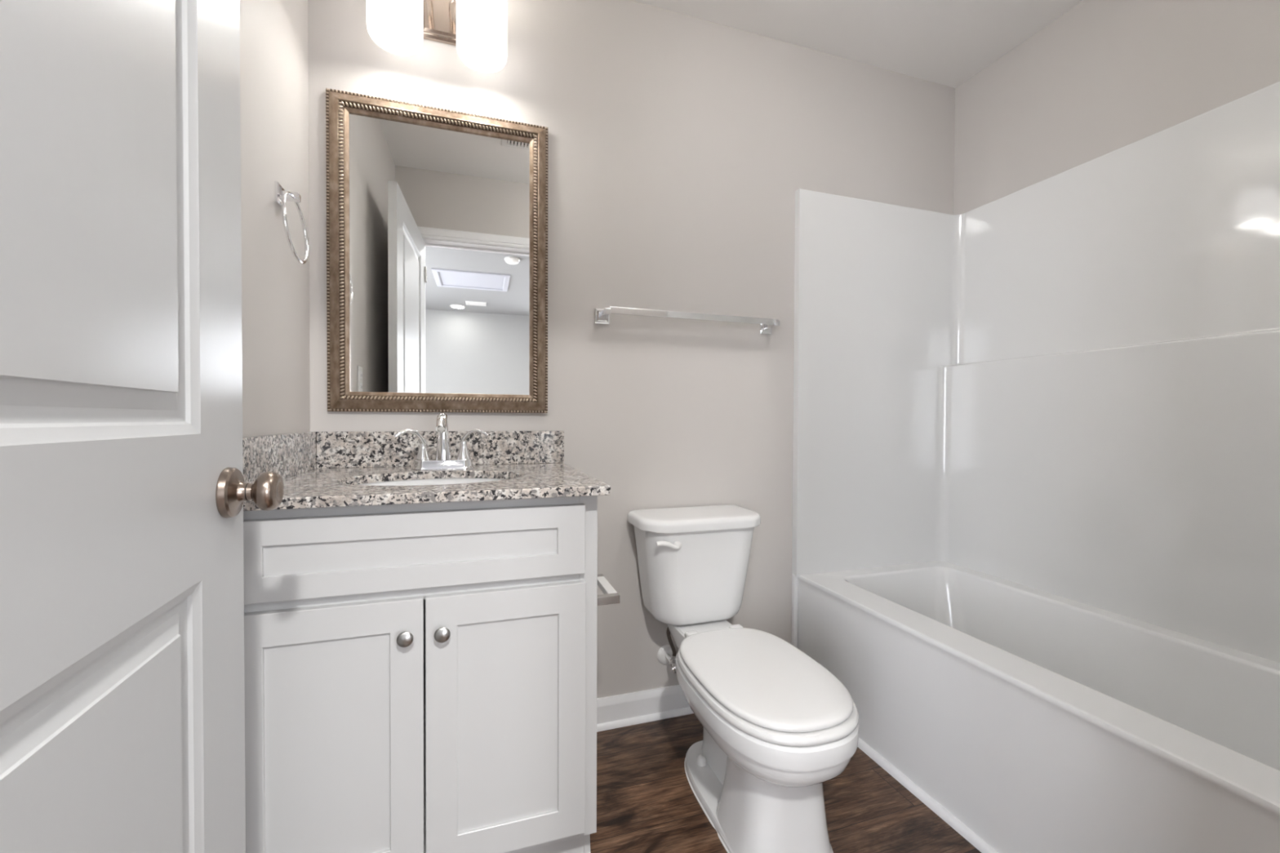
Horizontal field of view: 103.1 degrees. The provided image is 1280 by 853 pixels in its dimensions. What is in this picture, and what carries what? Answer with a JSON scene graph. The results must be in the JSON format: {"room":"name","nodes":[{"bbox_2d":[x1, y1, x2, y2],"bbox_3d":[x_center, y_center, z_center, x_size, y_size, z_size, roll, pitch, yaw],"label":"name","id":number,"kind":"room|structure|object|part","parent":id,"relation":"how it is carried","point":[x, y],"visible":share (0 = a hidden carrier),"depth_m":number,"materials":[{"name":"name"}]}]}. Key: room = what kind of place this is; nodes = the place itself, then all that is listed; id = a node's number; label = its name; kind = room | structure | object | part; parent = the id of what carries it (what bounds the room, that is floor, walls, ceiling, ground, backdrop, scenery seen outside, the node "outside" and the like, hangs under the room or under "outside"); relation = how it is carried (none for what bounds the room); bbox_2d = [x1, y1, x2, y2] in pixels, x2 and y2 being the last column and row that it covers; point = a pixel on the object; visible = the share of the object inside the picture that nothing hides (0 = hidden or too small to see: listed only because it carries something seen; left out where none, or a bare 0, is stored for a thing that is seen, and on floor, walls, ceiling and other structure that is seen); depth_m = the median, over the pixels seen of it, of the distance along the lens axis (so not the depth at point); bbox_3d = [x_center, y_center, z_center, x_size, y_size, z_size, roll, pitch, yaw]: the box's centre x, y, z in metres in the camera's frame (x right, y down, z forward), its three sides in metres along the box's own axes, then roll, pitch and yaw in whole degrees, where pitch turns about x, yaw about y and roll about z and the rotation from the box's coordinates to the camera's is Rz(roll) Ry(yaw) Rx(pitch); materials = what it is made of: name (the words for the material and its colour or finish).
{"room":"bathroom","nodes":[
{"label":"bathroom","id":0,"kind":"room"},
{"bbox_2d":[240,0,310,436],"bbox_3d":[-0.743,-0.199,0.701,0.100,2.442,1.500,0,1,-18],"label":"wall","id":1,"kind":"structure","parent":0,"point":[274,51],"depth_m":1.17,"materials":[{"name":"grey paint"}]},
{"bbox_2d":[274,180,308,264],"bbox_3d":[-0.828,-0.479,1.201,0.048,0.180,0.162,0,1,-18],"label":"towel ring","id":2,"kind":"object","parent":1,"relation":"attached to","point":[281,196],"visible":1,"depth_m":1.19,"materials":[{"name":"silver metal"}]},
{"bbox_3d":[-0.847,-0.546,1.200,0.012,0.047,0.047,0,1,-18],"label":"wall plate","id":3,"kind":"part","parent":2,"relation":"part of","materials":[{"name":"silver metal"}]},
{"bbox_3d":[-0.827,-0.546,1.207,0.033,0.017,0.020,0,1,-18],"label":"post","id":4,"kind":"part","parent":2,"relation":"part of","materials":[{"name":"silver metal"}]},
{"bbox_2d":[307,0,955,698],"bbox_3d":[0.185,-0.212,1.846,2.576,2.442,0.100,0,1,-18],"label":"wall","id":5,"kind":"structure","parent":0,"point":[681,146],"depth_m":1.75,"materials":[{"name":"grey paint"}]},
{"bbox_2d":[325,88,547,413],"bbox_3d":[-0.586,-0.495,1.518,0.617,0.904,0.027,0,1,-18],"label":"framed mirror","id":6,"kind":"object","parent":5,"relation":"attached to","point":[437,218],"visible":1,"depth_m":1.51,"materials":[{"name":"brown mirror"}]},
{"bbox_2d":[366,0,506,72],"bbox_3d":[-0.561,-1.168,1.429,0.360,0.255,0.198,0,1,-18],"label":"vanity light","id":7,"kind":"object","parent":5,"relation":"attached to","point":[477,28],"visible":1,"depth_m":1.40,"materials":[{"name":"white glass"}]},
{"bbox_3d":[-0.658,-1.124,1.367,0.137,0.168,0.137,0,1,-18],"label":"lamp shade","id":8,"kind":"part","parent":7,"relation":"part of","materials":[{"name":"white glass"}]},
{"bbox_3d":[-0.626,-1.198,1.401,0.118,0.034,0.167,1,1,42],"label":"arm","id":9,"kind":"part","parent":7,"relation":"part of","materials":[{"name":"silver metal"}]},
{"bbox_3d":[-0.493,-1.198,1.445,0.167,0.034,0.118,0,1,12],"label":"arm","id":10,"kind":"part","parent":7,"relation":"part of","materials":[{"name":"silver metal"}]},
{"bbox_3d":[-0.446,-1.124,1.436,0.137,0.168,0.137,0,1,-18],"label":"lamp shade","id":11,"kind":"part","parent":7,"relation":"part of","materials":[{"name":"white glass"}]},
{"bbox_2d":[316,431,564,468],"bbox_3d":[-0.577,0.066,1.537,0.694,0.103,0.019,0,1,-18],"label":"backsplash","id":12,"kind":"structure","parent":5,"relation":"attached to","point":[374,448],"depth_m":1.51,"materials":[{"name":"stone"}]},
{"bbox_2d":[596,684,693,732],"bbox_3d":[0.155,0.961,1.790,0.883,0.098,0.024,0,1,-18],"label":"baseboard","id":13,"kind":"structure","parent":5,"relation":"attached to","point":[614,712],"depth_m":1.74,"materials":[{"name":"white paint"}]},
{"bbox_2d":[657,626,675,673],"bbox_3d":[0.110,0.731,1.724,0.068,0.204,0.112,0,1,-18],"label":"water supply valve","id":14,"kind":"object","parent":5,"relation":"attached to","point":[666,655],"visible":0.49,"depth_m":1.76,"materials":[{"name":"white plastic"}]},
{"bbox_3d":[0.123,0.799,1.683,0.044,0.026,0.025,0,1,-18],"label":"valve handle","id":15,"kind":"part","parent":14,"relation":"part of","materials":[{"name":"silver metal"}]},
{"bbox_2d":[594,306,779,334],"bbox_3d":[0.181,-0.365,1.749,0.672,0.049,0.076,0,1,-18],"label":"towel bar","id":16,"kind":"object","parent":5,"relation":"attached to","point":[602,316],"visible":1,"depth_m":1.70,"materials":[{"name":"silver metal"}]},
{"bbox_3d":[-0.125,-0.366,1.683,0.049,0.049,0.012,0,1,-18],"label":"wall plate","id":17,"kind":"part","parent":16,"relation":"part of","materials":[{"name":"silver metal"}]},
{"bbox_3d":[-0.113,-0.368,1.648,0.020,0.018,0.067,0,1,-18],"label":"post","id":18,"kind":"part","parent":16,"relation":"part of","materials":[{"name":"silver metal"}]},
{"bbox_3d":[0.467,-0.366,1.877,0.049,0.049,0.012,0,1,-18],"label":"wall plate","id":19,"kind":"part","parent":16,"relation":"part of","materials":[{"name":"silver metal"}]},
{"bbox_3d":[0.480,-0.368,1.842,0.020,0.018,0.067,0,1,-18],"label":"post","id":20,"kind":"part","parent":16,"relation":"part of","materials":[{"name":"silver metal"}]},
{"bbox_2d":[590,713,981,852],"bbox_3d":[0.572,1.081,-0.943,3.900,0.060,5.680,0,1,-18],"label":"floor","id":21,"kind":"structure","parent":0,"point":[646,802],"depth_m":1.36,"materials":[{"name":"brown wood"}]},
{"bbox_2d":[243,495,597,852],"bbox_3d":[-0.506,0.578,1.263,0.696,0.874,0.598,0,1,-18],"label":"vanity cabinet","id":22,"kind":"object","parent":21,"relation":"on","point":[419,677],"visible":0.94,"depth_m":1.00,"materials":[{"name":"grey paint"}]},
{"bbox_3d":[-0.585,0.612,0.959,0.326,0.547,0.018,0,1,-18],"label":"door","id":23,"kind":"part","parent":22,"relation":"part of","materials":[{"name":"grey paint"}]},
{"bbox_3d":[-0.451,0.407,0.977,0.030,0.030,0.025,0,1,-18],"label":"knob","id":24,"kind":"part","parent":22,"relation":"part of","materials":[{"name":"silver metal"}]},
{"bbox_3d":[-0.429,0.243,1.004,0.650,0.149,0.018,0,1,-18],"label":"drawer","id":25,"kind":"part","parent":22,"relation":"part of","materials":[{"name":"grey paint"}]},
{"bbox_2d":[242,431,610,511],"bbox_3d":[-0.495,0.080,1.257,0.714,0.123,0.604,0,1,-18],"label":"countertop","id":26,"kind":"structure","parent":22,"relation":"on","point":[317,469],"depth_m":1.31,"materials":[{"name":"stone"}]},
{"bbox_2d":[358,478,505,485],"bbox_3d":[-0.494,0.213,1.226,0.439,0.141,0.326,0,1,-18],"label":"sink basin","id":27,"kind":"object","parent":26,"relation":"in","point":[433,481],"visible":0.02,"depth_m":1.36,"materials":[{"name":"white ceramic"}]},
{"bbox_2d":[394,413,488,470],"bbox_3d":[-0.543,0.041,1.397,0.244,0.156,0.138,0,1,-18],"label":"faucet","id":28,"kind":"object","parent":26,"relation":"on","point":[442,460],"visible":1,"depth_m":1.42,"materials":[{"name":"silver metal"}]},
{"bbox_3d":[-0.627,0.028,1.391,0.086,0.043,0.013,-1,1,-44],"label":"lever","id":29,"kind":"part","parent":28,"relation":"part of","materials":[{"name":"silver metal"}]},
{"bbox_3d":[-0.606,0.066,1.418,0.040,0.061,0.040,0,1,-18],"label":"handle","id":30,"kind":"part","parent":28,"relation":"part of","materials":[{"name":"silver metal"}]},
{"bbox_3d":[-0.555,0.106,1.435,0.168,0.026,0.060,0,1,-18],"label":"plate","id":31,"kind":"part","parent":28,"relation":"part of","materials":[{"name":"silver metal"}]},
{"bbox_3d":[-0.541,0.031,1.394,0.045,0.136,0.130,0,1,-18],"label":"spout","id":32,"kind":"part","parent":28,"relation":"part of","materials":[{"name":"silver metal"}]},
{"bbox_3d":[-0.504,0.066,1.451,0.040,0.061,0.040,0,1,-18],"label":"handle","id":33,"kind":"part","parent":28,"relation":"part of","materials":[{"name":"silver metal"}]},
{"bbox_3d":[-0.471,0.028,1.442,0.084,0.041,0.016,0,1,8],"label":"lever","id":34,"kind":"part","parent":28,"relation":"part of","materials":[{"name":"silver metal"}]},
{"bbox_3d":[-0.388,0.407,0.998,0.030,0.030,0.025,0,1,-18],"label":"knob","id":35,"kind":"part","parent":22,"relation":"part of","materials":[{"name":"silver metal"}]},
{"bbox_3d":[-0.273,0.611,1.061,0.322,0.547,0.018,0,1,-18],"label":"door","id":36,"kind":"part","parent":22,"relation":"part of","materials":[{"name":"grey paint"}]},
{"bbox_2d":[596,573,620,605],"bbox_3d":[-0.112,0.416,1.301,0.076,0.042,0.202,0,1,-18],"label":"toilet paper holder","id":37,"kind":"object","parent":22,"relation":"attached to","point":[611,596],"visible":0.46,"depth_m":1.23,"materials":[{"name":"grey metal"}]},
{"bbox_3d":[-0.082,0.417,1.227,0.066,0.020,0.020,0,1,-18],"label":"post","id":38,"kind":"part","parent":37,"relation":"part of","materials":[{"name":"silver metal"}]},
{"bbox_2d":[627,505,859,852],"bbox_3d":[0.273,0.652,1.419,0.422,0.728,0.766,0,1,-18],"label":"toilet","id":39,"kind":"object","parent":21,"relation":"on","point":[778,725],"visible":1,"depth_m":1.26,"materials":[{"name":"white ceramic"}]},
{"bbox_3d":[0.089,0.360,1.537,0.089,0.034,0.021,0,1,-30],"label":"flush lever","id":40,"kind":"part","parent":39,"relation":"part of","materials":[{"name":"white plastic"}]},
{"bbox_3d":[0.187,0.477,1.681,0.384,0.311,0.199,0,1,-18],"label":"tank","id":41,"kind":"part","parent":39,"relation":"part of","materials":[{"name":"white ceramic"}]},
{"bbox_3d":[0.189,0.303,1.673,0.422,0.038,0.220,0,1,-18],"label":"tank lid","id":42,"kind":"part","parent":39,"relation":"part of","materials":[{"name":"white ceramic"}]},
{"bbox_3d":[0.308,0.628,1.310,0.335,0.021,0.503,0,1,-18],"label":"seat lid","id":43,"kind":"part","parent":39,"relation":"part of","materials":[{"name":"white plastic"}]},
{"bbox_3d":[0.310,0.650,1.305,0.350,0.022,0.520,0,1,-18],"label":"seat","id":44,"kind":"part","parent":39,"relation":"part of","materials":[{"name":"white plastic"}]},
{"bbox_2d":[797,560,1279,852],"bbox_3d":[1.189,0.794,1.349,0.774,0.450,1.496,0,1,-18],"label":"bathtub","id":45,"kind":"object","parent":21,"relation":"on","point":[1042,722],"visible":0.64,"depth_m":1.27,"materials":[{"name":"white plastic"}]},
{"bbox_2d":[857,737,998,852],"bbox_3d":[0.824,1.011,1.229,0.019,0.019,1.454,0,1,-18],"label":"trim","id":46,"kind":"structure","parent":45,"relation":"attached to","point":[980,845],"depth_m":1.36,"materials":[{"name":"white paint"}]},
{"bbox_2d":[633,0,1083,88],"bbox_3d":[0.442,-1.460,1.058,2.576,0.080,1.720,0,1,-18],"label":"ceiling","id":47,"kind":"structure","parent":0,"point":[947,42],"depth_m":1.81,"materials":[{"name":"white paint"}]},
{"bbox_2d":[953,0,1279,214],"bbox_3d":[1.610,-0.201,1.471,0.100,2.442,1.500,0,1,-18],"label":"wall","id":48,"kind":"structure","parent":0,"point":[1103,77],"depth_m":1.65,"materials":[{"name":"grey paint"}]},
{"bbox_2d":[791,80,1279,662],"bbox_3d":[1.185,0.073,1.337,0.788,1.895,1.498,0,1,-18],"label":"shower surround","id":49,"kind":"object","parent":48,"relation":"attached to","point":[1066,384],"visible":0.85,"depth_m":1.69,"materials":[{"name":"white plastic"}]},
{"bbox_3d":[0.210,-0.187,0.161,3.900,2.442,0.120,0,1,-18],"label":"wall","id":50,"kind":"structure","parent":0,"visible":0},
{"bbox_2d":[0,0,284,852],"bbox_3d":[-0.466,0.001,0.384,0.158,2.030,0.776,0,1,-21],"label":"door","id":51,"kind":"structure","parent":50,"relation":"in","point":[124,491],"depth_m":0.47,"materials":[{"name":"grey paint"}]},
{"bbox_3d":[-0.550,0.090,0.695,0.024,0.069,0.069,0,1,-21],"label":"knob","id":52,"kind":"part","parent":51,"relation":"part of","materials":[{"name":"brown metal"}]}
]}

